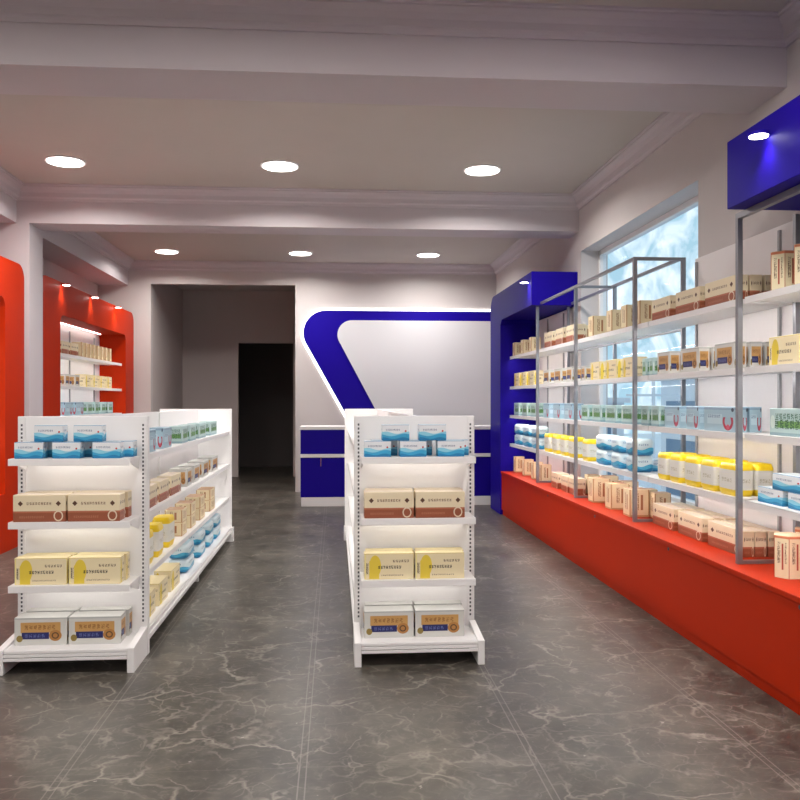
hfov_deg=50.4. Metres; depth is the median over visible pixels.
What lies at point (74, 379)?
gift box
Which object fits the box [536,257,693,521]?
display rack
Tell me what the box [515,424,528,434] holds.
pack
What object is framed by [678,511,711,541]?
box
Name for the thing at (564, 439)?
pack
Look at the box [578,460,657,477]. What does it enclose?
shelf
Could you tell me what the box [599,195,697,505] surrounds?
window
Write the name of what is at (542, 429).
pack
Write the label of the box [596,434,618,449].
pack
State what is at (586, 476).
carton
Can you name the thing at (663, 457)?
pack
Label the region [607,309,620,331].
carton
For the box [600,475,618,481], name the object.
carton
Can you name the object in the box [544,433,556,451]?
pack
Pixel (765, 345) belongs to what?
gift box
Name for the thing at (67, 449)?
box
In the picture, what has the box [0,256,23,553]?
display shelf
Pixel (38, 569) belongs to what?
box
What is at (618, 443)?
pack
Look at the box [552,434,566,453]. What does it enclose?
pack
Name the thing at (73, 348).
box
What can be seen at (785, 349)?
box
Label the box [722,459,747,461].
pack
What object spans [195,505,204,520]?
carton
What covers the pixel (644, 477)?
shelf
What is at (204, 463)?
gift box
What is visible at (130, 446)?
box
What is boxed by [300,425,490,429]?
countertop
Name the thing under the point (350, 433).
shelf
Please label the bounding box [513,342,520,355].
carton
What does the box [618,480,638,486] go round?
carton
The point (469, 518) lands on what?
shelf
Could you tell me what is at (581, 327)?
box
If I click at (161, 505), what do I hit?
shelf
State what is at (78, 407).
box
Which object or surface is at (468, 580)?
shelf
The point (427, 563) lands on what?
box
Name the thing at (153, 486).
box
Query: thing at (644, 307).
carton
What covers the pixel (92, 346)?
carton
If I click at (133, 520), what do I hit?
shelf
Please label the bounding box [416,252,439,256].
recessed light
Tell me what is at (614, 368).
box
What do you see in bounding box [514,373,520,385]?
box
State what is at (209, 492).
carton
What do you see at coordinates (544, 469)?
carton
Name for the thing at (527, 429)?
pack
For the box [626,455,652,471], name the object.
pack
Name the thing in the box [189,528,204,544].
pack
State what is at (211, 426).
box
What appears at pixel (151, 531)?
pack
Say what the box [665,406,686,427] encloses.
box
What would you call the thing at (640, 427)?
shelf
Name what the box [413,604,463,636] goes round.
gift box
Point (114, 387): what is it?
shelf
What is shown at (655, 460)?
box
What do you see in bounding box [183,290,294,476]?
wall
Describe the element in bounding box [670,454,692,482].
pack
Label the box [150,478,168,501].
box
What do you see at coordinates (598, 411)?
box
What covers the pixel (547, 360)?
wall shelving
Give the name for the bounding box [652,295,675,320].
box
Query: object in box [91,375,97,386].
box
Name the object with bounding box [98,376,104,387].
box
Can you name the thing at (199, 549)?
pack
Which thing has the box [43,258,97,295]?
wall
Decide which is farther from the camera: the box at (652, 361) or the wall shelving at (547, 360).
the wall shelving at (547, 360)
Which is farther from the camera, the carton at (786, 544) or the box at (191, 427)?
the box at (191, 427)
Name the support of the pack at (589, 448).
on the display rack
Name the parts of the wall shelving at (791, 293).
shelf, shelf, shelf, shelf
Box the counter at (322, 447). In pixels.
[300,425,490,506]
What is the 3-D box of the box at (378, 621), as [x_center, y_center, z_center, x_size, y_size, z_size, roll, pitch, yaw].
[-0.068,1.286,4.959,0.285,0.155,0.126,0,0,-5]
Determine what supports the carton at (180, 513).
on the carton at (180, 528)
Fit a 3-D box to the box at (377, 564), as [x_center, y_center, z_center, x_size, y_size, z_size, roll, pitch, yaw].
[-0.067,0.952,4.939,0.285,0.150,0.081,0,0,-5]
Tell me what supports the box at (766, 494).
on the wall shelving at (791, 293)
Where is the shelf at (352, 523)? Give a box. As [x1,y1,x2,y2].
[352,523,353,541]
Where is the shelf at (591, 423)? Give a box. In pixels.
[578,420,640,429]
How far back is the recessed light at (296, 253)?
12.97 m
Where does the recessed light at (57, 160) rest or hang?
in the ceiling
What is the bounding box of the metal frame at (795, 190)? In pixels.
[735,184,799,563]
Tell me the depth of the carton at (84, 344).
11.48 m
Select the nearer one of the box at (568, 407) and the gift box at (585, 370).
the gift box at (585, 370)
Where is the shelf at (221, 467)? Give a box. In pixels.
[196,464,228,485]
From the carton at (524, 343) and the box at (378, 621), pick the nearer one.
the box at (378, 621)
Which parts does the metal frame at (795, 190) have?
post, rail, rail, post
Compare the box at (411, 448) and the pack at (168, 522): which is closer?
the box at (411, 448)
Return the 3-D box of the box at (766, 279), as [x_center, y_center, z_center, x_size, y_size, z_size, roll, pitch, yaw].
[2.157,-0.662,5.189,0.075,0.155,0.413,0,0,-5]
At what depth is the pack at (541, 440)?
9.83 m
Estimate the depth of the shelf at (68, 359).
11.98 m
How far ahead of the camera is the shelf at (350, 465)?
8.20 m
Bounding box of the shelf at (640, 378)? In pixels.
[638,375,682,380]
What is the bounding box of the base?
[501,471,799,714]
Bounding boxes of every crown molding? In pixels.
[0,0,799,47]
[0,112,702,209]
[66,231,542,274]
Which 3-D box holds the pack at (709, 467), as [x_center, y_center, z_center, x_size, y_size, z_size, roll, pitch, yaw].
[1.988,0.465,5.350,0.113,0.190,0.200,0,0,-5]
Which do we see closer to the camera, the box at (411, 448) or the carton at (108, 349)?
the box at (411, 448)
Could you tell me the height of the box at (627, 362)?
0.160 m
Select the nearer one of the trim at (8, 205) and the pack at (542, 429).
the trim at (8, 205)
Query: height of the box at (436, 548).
0.150 m
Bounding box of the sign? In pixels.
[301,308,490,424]
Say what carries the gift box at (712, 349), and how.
on the wall shelving at (714, 324)
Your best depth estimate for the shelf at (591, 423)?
7.20 m
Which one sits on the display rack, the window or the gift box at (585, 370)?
the gift box at (585, 370)
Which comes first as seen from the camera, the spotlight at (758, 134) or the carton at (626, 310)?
the spotlight at (758, 134)
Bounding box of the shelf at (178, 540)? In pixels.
[150,524,198,574]
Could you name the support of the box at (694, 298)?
on the wall shelving at (714, 324)
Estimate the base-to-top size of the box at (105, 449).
0.092 m
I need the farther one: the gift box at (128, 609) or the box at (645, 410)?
the box at (645, 410)
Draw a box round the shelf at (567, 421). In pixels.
[539,417,573,423]
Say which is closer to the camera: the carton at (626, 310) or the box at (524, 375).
the carton at (626, 310)
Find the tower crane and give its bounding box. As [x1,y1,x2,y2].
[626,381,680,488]
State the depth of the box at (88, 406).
11.62 m
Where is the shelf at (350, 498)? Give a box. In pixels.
[348,496,353,526]
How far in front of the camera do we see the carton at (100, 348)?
12.27 m
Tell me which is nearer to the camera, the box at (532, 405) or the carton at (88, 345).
the box at (532, 405)
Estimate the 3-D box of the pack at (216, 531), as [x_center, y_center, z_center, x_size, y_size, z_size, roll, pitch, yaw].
[-1.880,1.299,8.450,0.154,0.110,0.345,0,0,-4]
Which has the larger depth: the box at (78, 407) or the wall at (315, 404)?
the wall at (315, 404)
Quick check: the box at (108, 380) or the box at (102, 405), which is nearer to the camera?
the box at (102, 405)
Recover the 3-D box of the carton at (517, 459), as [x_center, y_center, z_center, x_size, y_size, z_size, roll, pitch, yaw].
[1.554,0.825,11.096,0.120,0.200,0.120,0,0,-4]
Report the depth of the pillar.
9.02 m
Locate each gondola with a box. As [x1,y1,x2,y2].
[0,409,233,675]
[344,409,484,667]
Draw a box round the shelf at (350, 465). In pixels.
[348,463,353,484]
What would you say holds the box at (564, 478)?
on the base
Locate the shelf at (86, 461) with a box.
[8,456,139,465]
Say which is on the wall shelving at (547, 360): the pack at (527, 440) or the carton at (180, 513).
the pack at (527, 440)
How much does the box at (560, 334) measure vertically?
0.170 m
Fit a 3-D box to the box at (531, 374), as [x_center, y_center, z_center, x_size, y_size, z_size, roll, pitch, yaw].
[1.625,-0.275,10.163,0.120,0.170,0.290,0,0,-4]
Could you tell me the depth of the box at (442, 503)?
4.90 m
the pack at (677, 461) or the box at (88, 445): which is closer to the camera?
the box at (88, 445)
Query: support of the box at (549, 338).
on the display rack
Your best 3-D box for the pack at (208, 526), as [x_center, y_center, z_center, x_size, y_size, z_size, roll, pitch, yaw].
[-1.843,1.188,7.970,0.154,0.110,0.307,0,0,-4]
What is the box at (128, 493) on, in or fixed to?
on the gondola at (131, 534)
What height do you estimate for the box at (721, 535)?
0.155 m
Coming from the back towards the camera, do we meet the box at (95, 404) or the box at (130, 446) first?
the box at (95, 404)
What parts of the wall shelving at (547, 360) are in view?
shelf, shelf, shelf, shelf, panel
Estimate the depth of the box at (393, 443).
5.01 m
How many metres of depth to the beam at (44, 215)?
9.25 m
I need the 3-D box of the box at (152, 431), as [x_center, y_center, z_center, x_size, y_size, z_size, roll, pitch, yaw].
[-1.621,0.252,5.393,0.100,0.140,0.191,0,0,-4]
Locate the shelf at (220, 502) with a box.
[196,497,228,527]
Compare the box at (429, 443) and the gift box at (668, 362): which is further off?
the gift box at (668, 362)
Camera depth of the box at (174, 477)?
6.14 m
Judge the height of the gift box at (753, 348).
0.160 m
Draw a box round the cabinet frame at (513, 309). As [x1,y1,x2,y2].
[491,271,577,514]
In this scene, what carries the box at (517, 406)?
on the wall shelving at (547, 360)
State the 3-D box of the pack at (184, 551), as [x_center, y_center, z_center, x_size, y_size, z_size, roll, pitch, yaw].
[-1.756,1.188,6.837,0.154,0.110,0.361,0,0,-5]
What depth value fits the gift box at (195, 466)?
7.06 m
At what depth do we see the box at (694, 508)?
6.20 m
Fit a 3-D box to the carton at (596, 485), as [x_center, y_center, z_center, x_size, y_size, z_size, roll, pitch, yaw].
[1.829,0.815,7.814,0.160,0.220,0.160,0,0,-4]
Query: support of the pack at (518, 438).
on the wall shelving at (547, 360)
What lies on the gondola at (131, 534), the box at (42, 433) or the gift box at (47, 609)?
the gift box at (47, 609)
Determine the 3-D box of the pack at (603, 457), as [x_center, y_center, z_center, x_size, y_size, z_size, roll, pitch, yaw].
[1.847,0.495,7.520,0.165,0.130,0.272,0,0,-4]
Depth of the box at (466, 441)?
5.04 m
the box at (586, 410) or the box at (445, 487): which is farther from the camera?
the box at (586, 410)
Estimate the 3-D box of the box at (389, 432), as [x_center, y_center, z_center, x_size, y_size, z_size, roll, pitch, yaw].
[-0.028,0.183,4.952,0.158,0.092,0.090,0,0,-5]
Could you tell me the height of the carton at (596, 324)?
0.190 m
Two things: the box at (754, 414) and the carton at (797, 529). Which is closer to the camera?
the carton at (797, 529)
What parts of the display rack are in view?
post, rail, post, post, rail, rail, rail, rail, post, post, rail, rail, rail, rail, post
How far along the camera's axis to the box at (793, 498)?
4.38 m
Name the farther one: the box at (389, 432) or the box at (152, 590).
the box at (152, 590)
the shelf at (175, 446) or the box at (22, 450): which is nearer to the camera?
the box at (22, 450)
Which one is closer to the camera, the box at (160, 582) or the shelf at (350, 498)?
the box at (160, 582)
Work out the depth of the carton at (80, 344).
11.30 m
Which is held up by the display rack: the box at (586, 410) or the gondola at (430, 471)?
the box at (586, 410)
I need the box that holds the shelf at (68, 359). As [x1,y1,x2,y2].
[60,353,121,365]
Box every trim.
[0,190,16,222]
[43,231,127,284]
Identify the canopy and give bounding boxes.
[727,95,799,210]
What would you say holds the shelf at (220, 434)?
attached to the gondola at (131, 534)
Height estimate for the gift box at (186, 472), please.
0.140 m
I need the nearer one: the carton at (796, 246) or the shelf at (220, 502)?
the carton at (796, 246)
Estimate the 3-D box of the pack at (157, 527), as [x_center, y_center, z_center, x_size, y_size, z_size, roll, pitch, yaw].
[-1.651,0.922,5.656,0.124,0.210,0.186,0,0,-5]
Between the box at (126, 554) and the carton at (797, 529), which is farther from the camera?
the box at (126, 554)
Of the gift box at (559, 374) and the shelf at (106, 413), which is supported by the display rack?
the gift box at (559, 374)
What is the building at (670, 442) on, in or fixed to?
on the ground
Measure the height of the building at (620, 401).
5.700 m
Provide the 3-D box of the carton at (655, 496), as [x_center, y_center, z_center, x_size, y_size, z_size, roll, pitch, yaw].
[2.064,0.825,6.749,0.130,0.200,0.130,0,0,-3]
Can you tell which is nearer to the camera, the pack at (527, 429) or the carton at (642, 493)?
the carton at (642, 493)
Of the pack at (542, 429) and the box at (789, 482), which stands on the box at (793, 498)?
the box at (789, 482)
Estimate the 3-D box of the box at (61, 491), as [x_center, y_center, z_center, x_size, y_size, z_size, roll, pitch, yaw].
[-2.011,0.598,4.925,0.285,0.150,0.085,0,0,-4]
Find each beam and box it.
[0,22,786,113]
[17,201,578,238]
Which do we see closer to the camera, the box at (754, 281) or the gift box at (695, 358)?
the box at (754, 281)
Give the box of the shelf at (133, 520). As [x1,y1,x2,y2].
[8,515,139,528]
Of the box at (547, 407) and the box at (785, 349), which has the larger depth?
the box at (547, 407)
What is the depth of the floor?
4.30 m
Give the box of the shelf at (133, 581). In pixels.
[8,575,139,592]
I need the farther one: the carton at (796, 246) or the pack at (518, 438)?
the pack at (518, 438)
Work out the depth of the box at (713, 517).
5.72 m
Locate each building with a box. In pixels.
[608,398,630,479]
[661,379,694,500]
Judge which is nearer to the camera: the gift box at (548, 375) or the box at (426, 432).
the box at (426, 432)
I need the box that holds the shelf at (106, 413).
[71,413,121,415]
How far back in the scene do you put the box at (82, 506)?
4.75 m
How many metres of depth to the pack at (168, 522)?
5.95 m
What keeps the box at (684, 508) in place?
on the base
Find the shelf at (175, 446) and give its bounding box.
[150,440,198,458]
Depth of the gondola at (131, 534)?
5.00 m
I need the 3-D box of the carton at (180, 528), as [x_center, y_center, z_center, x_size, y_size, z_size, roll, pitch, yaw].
[-1.724,0.977,6.539,0.130,0.100,0.201,0,0,-4]
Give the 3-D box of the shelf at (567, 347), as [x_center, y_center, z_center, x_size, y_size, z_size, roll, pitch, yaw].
[1.804,-0.566,8.868,0.347,0.038,1.494,0,0,-4]
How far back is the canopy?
4.33 m
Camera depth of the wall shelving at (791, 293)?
4.50 m
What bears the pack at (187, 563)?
on the gondola at (131, 534)
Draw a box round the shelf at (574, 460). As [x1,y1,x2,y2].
[539,451,582,462]
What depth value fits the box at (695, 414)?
5.52 m
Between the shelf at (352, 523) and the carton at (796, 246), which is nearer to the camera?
the carton at (796, 246)
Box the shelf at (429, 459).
[360,454,475,463]
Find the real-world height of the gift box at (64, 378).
0.150 m
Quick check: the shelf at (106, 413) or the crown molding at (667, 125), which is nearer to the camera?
the crown molding at (667, 125)
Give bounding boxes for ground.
[624,434,660,490]
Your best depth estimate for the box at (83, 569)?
4.77 m
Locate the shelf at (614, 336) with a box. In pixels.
[578,325,678,342]
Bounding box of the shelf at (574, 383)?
[539,381,601,387]
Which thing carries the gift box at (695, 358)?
on the wall shelving at (714, 324)
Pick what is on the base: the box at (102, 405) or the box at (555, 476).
the box at (555, 476)
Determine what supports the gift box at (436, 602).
on the gondola at (430, 471)
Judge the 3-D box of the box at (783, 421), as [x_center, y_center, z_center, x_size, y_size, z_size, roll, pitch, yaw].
[2.088,0.113,4.437,0.120,0.145,0.400,0,0,-4]
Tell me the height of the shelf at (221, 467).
0.036 m
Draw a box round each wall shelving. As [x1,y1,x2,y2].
[510,309,572,474]
[649,221,792,531]
[745,283,799,520]
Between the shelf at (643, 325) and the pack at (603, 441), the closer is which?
the shelf at (643, 325)
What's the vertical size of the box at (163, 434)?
0.140 m
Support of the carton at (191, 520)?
on the gondola at (131, 534)
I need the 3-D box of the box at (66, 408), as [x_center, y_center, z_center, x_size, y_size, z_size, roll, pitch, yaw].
[-4.253,0.100,10.766,0.120,0.170,0.292,0,0,-4]
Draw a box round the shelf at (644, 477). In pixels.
[638,474,658,481]
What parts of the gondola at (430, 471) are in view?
panel, panel, panel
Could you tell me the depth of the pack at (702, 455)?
5.84 m
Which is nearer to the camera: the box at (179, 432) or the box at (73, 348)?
the box at (179, 432)
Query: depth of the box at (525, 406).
10.42 m
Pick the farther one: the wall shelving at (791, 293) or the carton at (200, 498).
the carton at (200, 498)
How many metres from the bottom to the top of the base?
0.575 m
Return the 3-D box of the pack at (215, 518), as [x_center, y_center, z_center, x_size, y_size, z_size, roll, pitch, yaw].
[-1.880,1.188,8.450,0.154,0.110,0.345,0,0,-4]
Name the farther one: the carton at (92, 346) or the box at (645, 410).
the carton at (92, 346)
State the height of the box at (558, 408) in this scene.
0.160 m
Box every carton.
[72,342,82,356]
[83,343,86,356]
[87,344,90,357]
[91,345,94,358]
[95,346,98,358]
[99,347,102,359]
[103,348,106,360]
[107,348,110,361]
[165,507,186,522]
[174,520,186,536]
[175,500,195,515]
[185,494,204,508]
[187,513,195,527]
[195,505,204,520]
[196,487,214,500]
[205,497,214,511]
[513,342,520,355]
[514,456,524,471]
[521,340,528,353]
[522,459,533,475]
[529,337,540,351]
[531,462,542,478]
[539,464,550,480]
[584,474,599,493]
[588,316,606,336]
[588,477,609,502]
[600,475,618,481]
[605,482,628,509]
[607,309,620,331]
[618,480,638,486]
[621,305,631,327]
[623,487,648,516]
[637,300,653,324]
[649,491,670,517]
[771,250,793,289]
[774,532,799,578]
[794,243,799,284]
[795,527,799,532]
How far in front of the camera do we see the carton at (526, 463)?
10.52 m
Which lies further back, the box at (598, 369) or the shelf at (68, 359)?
the shelf at (68, 359)
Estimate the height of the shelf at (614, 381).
0.038 m
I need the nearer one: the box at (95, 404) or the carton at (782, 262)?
the carton at (782, 262)
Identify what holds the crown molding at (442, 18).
attached to the wall at (693, 162)
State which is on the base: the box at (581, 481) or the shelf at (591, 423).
the box at (581, 481)
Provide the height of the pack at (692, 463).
0.190 m
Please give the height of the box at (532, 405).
0.160 m
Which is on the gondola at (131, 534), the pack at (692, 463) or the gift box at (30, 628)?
the gift box at (30, 628)
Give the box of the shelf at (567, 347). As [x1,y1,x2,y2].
[539,341,611,352]
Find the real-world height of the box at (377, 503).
0.150 m
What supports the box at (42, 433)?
on the box at (67, 449)
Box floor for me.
[0,466,799,799]
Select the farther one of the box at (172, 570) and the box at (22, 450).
the box at (172, 570)
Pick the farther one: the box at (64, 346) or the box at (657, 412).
the box at (64, 346)
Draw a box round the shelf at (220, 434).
[196,431,228,443]
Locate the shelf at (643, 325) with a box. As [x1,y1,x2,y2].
[638,322,693,328]
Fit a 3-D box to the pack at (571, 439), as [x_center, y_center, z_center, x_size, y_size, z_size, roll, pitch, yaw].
[1.756,0.460,8.441,0.124,0.200,0.206,0,0,-4]
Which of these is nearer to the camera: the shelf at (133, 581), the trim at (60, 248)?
the shelf at (133, 581)
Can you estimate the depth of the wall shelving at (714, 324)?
5.43 m
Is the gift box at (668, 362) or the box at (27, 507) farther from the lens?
the gift box at (668, 362)
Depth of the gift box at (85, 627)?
4.77 m
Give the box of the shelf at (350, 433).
[348,431,353,442]
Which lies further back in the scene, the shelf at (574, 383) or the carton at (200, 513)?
the shelf at (574, 383)
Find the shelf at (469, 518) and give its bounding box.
[360,512,475,525]
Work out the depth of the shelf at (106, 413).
11.86 m
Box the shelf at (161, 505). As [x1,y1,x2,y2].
[150,482,198,516]
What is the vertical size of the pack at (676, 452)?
0.190 m
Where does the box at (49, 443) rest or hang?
on the gondola at (131, 534)
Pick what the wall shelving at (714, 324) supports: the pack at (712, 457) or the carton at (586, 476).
the pack at (712, 457)
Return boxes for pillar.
[0,223,42,415]
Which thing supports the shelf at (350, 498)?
attached to the gondola at (430, 471)
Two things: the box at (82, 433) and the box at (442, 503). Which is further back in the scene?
the box at (442, 503)
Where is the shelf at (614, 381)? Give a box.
[578,376,666,384]
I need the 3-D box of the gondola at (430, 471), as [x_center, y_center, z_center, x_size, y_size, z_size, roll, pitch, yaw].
[-0.057,0.792,7.036,0.770,1.415,4.470,0,0,-4]
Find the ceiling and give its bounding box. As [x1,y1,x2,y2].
[0,0,790,290]
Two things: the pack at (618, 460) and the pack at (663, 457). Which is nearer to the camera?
the pack at (663, 457)
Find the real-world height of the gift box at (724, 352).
0.160 m
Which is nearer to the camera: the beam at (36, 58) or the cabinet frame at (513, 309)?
the beam at (36, 58)
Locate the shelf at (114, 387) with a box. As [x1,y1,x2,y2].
[60,385,121,390]
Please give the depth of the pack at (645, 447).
6.65 m
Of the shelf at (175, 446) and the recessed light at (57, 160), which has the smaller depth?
the shelf at (175, 446)
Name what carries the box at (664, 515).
on the base
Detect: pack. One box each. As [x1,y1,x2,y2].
[150,522,162,557]
[150,529,152,563]
[152,514,174,547]
[169,539,193,558]
[169,553,193,572]
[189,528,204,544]
[192,541,204,557]
[201,520,212,535]
[204,532,212,547]
[209,513,220,527]
[212,525,219,538]
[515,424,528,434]
[515,434,524,444]
[523,425,535,435]
[523,436,532,446]
[532,426,548,437]
[532,437,543,448]
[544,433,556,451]
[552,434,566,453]
[561,436,573,455]
[569,437,584,457]
[582,439,597,460]
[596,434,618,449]
[596,449,613,464]
[611,436,631,452]
[611,452,628,468]
[626,438,653,455]
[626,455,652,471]
[658,452,679,479]
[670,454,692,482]
[676,452,695,453]
[685,456,711,486]
[689,454,710,456]
[701,459,728,490]
[704,456,729,458]
[719,462,753,496]
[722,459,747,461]
[743,462,773,495]
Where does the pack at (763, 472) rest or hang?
on the wall shelving at (714, 324)
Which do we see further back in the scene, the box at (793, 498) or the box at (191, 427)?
the box at (191, 427)
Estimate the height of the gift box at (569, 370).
0.150 m
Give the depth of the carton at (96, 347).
12.06 m
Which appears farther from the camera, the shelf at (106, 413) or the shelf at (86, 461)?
the shelf at (106, 413)
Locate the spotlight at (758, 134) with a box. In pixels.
[747,130,769,139]
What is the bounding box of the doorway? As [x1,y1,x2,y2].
[239,343,292,466]
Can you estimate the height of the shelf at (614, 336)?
0.038 m
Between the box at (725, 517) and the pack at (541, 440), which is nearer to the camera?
the box at (725, 517)
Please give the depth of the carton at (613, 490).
7.24 m
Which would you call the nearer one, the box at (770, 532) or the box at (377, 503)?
the box at (377, 503)
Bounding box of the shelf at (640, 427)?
[638,425,648,430]
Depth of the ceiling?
7.70 m
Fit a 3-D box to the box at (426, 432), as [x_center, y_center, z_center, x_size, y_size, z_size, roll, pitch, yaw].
[0.187,0.183,4.969,0.158,0.092,0.090,0,0,-5]
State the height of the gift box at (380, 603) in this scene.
0.155 m
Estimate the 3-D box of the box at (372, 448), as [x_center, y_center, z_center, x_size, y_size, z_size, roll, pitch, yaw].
[-0.132,0.276,4.934,0.155,0.092,0.090,0,0,-4]
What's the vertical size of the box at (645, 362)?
0.140 m
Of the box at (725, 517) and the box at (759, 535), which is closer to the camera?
the box at (759, 535)
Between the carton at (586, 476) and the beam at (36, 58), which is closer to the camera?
the beam at (36, 58)
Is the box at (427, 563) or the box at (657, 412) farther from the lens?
the box at (657, 412)
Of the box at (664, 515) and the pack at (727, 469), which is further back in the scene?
the box at (664, 515)
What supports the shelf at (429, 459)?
attached to the gondola at (430, 471)
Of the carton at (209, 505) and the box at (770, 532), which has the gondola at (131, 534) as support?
the carton at (209, 505)
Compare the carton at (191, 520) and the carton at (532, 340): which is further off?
the carton at (532, 340)
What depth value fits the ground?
96.38 m
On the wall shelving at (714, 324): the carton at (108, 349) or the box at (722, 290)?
the box at (722, 290)
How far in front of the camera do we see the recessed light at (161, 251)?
12.80 m
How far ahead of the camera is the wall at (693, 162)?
7.11 m
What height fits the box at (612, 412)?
0.150 m
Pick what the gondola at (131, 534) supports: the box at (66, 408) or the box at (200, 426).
the box at (200, 426)
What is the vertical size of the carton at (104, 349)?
0.200 m
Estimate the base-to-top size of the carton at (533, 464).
0.200 m
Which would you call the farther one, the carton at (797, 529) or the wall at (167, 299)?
the wall at (167, 299)
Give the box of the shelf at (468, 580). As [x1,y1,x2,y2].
[360,570,475,587]
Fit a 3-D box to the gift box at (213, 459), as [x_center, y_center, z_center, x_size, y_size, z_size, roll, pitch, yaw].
[-1.856,0.603,8.205,0.140,0.140,0.379,0,0,-4]
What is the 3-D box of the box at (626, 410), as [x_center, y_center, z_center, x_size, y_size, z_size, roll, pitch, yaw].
[1.870,0.110,6.824,0.100,0.150,0.261,0,0,-5]
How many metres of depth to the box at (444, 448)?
4.92 m
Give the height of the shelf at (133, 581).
0.038 m
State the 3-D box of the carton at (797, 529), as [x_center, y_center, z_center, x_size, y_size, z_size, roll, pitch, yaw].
[2.216,0.808,4.616,0.128,0.234,0.148,0,0,-35]
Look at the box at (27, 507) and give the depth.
4.73 m
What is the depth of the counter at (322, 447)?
12.12 m
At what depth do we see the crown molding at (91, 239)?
13.88 m
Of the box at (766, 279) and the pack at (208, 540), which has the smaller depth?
the box at (766, 279)
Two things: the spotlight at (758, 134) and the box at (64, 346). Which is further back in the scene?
the box at (64, 346)
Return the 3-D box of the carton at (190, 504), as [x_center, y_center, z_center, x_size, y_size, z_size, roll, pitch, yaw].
[-1.756,0.876,6.956,0.130,0.100,0.227,0,0,-4]
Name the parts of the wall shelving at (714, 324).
shelf, shelf, shelf, shelf, panel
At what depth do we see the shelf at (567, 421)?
8.86 m
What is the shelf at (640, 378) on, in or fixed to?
attached to the display rack
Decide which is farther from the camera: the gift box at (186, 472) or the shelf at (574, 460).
the shelf at (574, 460)
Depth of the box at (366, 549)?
5.02 m
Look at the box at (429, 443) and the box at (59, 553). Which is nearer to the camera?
the box at (59, 553)
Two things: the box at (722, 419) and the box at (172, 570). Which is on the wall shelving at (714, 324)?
the box at (722, 419)
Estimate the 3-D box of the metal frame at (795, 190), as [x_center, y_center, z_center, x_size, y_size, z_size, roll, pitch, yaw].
[2.221,-0.070,3.134,0.367,1.987,3.440,0,0,-4]
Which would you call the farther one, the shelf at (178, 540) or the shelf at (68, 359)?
the shelf at (68, 359)
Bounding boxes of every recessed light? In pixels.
[44,155,85,167]
[154,249,178,253]
[260,160,298,171]
[288,251,311,255]
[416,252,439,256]
[463,164,500,175]
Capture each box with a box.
[13,492,71,521]
[14,441,47,458]
[14,611,72,645]
[15,555,70,584]
[22,552,77,555]
[25,490,79,492]
[26,607,80,612]
[30,441,51,456]
[34,425,67,441]
[52,441,84,458]
[60,341,68,353]
[60,374,69,385]
[60,402,72,415]
[68,492,124,521]
[69,343,77,355]
[69,554,123,583]
[69,611,125,643]
[70,375,79,385]
[72,440,91,456]
[73,402,83,414]
[74,425,105,441]
[75,374,90,386]
[76,552,129,579]
[79,490,131,516]
[79,606,131,635]
[84,402,92,414]
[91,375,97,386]
[92,441,123,457]
[93,402,98,413]
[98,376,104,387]
[99,402,105,413]
[105,377,111,387]
[106,402,112,412]
[109,440,136,456]
[150,427,171,448]
[150,429,155,451]
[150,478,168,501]
[150,483,156,507]
[150,575,167,605]
[150,587,154,615]
[154,563,179,591]
[157,472,180,495]
[169,425,187,442]
[169,467,191,486]
[177,463,199,482]
[181,424,195,440]
[187,459,208,477]
[188,422,205,438]
[197,455,217,471]
[201,421,216,435]
[363,605,413,637]
[364,440,390,456]
[364,490,413,517]
[364,550,413,579]
[365,488,412,490]
[365,548,413,552]
[365,601,412,607]
[371,439,396,455]
[381,424,408,440]
[399,440,426,456]
[409,439,431,454]
[413,600,461,605]
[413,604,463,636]
[414,487,461,489]
[414,489,464,517]
[414,547,463,551]
[414,550,463,578]
[418,424,445,440]
[436,440,463,456]
[446,439,468,454]
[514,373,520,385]
[514,403,521,415]
[521,372,527,385]
[522,403,529,415]
[528,370,543,384]
[530,403,542,416]
[543,370,553,383]
[543,403,552,417]
[544,331,554,347]
[551,472,568,488]
[553,403,563,418]
[554,368,565,382]
[555,327,565,344]
[561,475,573,492]
[564,403,583,419]
[566,324,585,341]
[566,367,580,381]
[569,477,585,494]
[581,366,590,380]
[581,405,591,420]
[591,361,605,379]
[592,405,604,421]
[605,405,620,422]
[606,359,622,378]
[621,405,644,423]
[623,357,646,376]
[641,406,650,425]
[642,358,648,375]
[649,357,656,374]
[651,406,664,426]
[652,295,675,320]
[652,458,657,471]
[653,503,682,530]
[657,351,679,373]
[664,503,692,510]
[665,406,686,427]
[674,502,704,510]
[676,286,704,313]
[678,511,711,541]
[681,347,709,371]
[687,406,708,429]
[690,511,723,520]
[700,510,734,520]
[704,407,746,432]
[705,275,747,306]
[708,520,753,557]
[710,347,714,369]
[715,341,745,369]
[721,520,765,556]
[733,520,778,556]
[746,341,761,366]
[747,407,761,432]
[748,275,761,295]
[758,486,787,506]
[762,275,770,292]
[762,342,768,365]
[769,333,799,364]
[770,408,799,436]
[773,473,799,493]
[788,492,799,510]
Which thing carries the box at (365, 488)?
on the gondola at (430, 471)
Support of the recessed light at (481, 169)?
in the ceiling
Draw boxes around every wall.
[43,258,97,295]
[98,271,495,491]
[153,285,182,411]
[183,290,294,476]
[496,38,799,477]

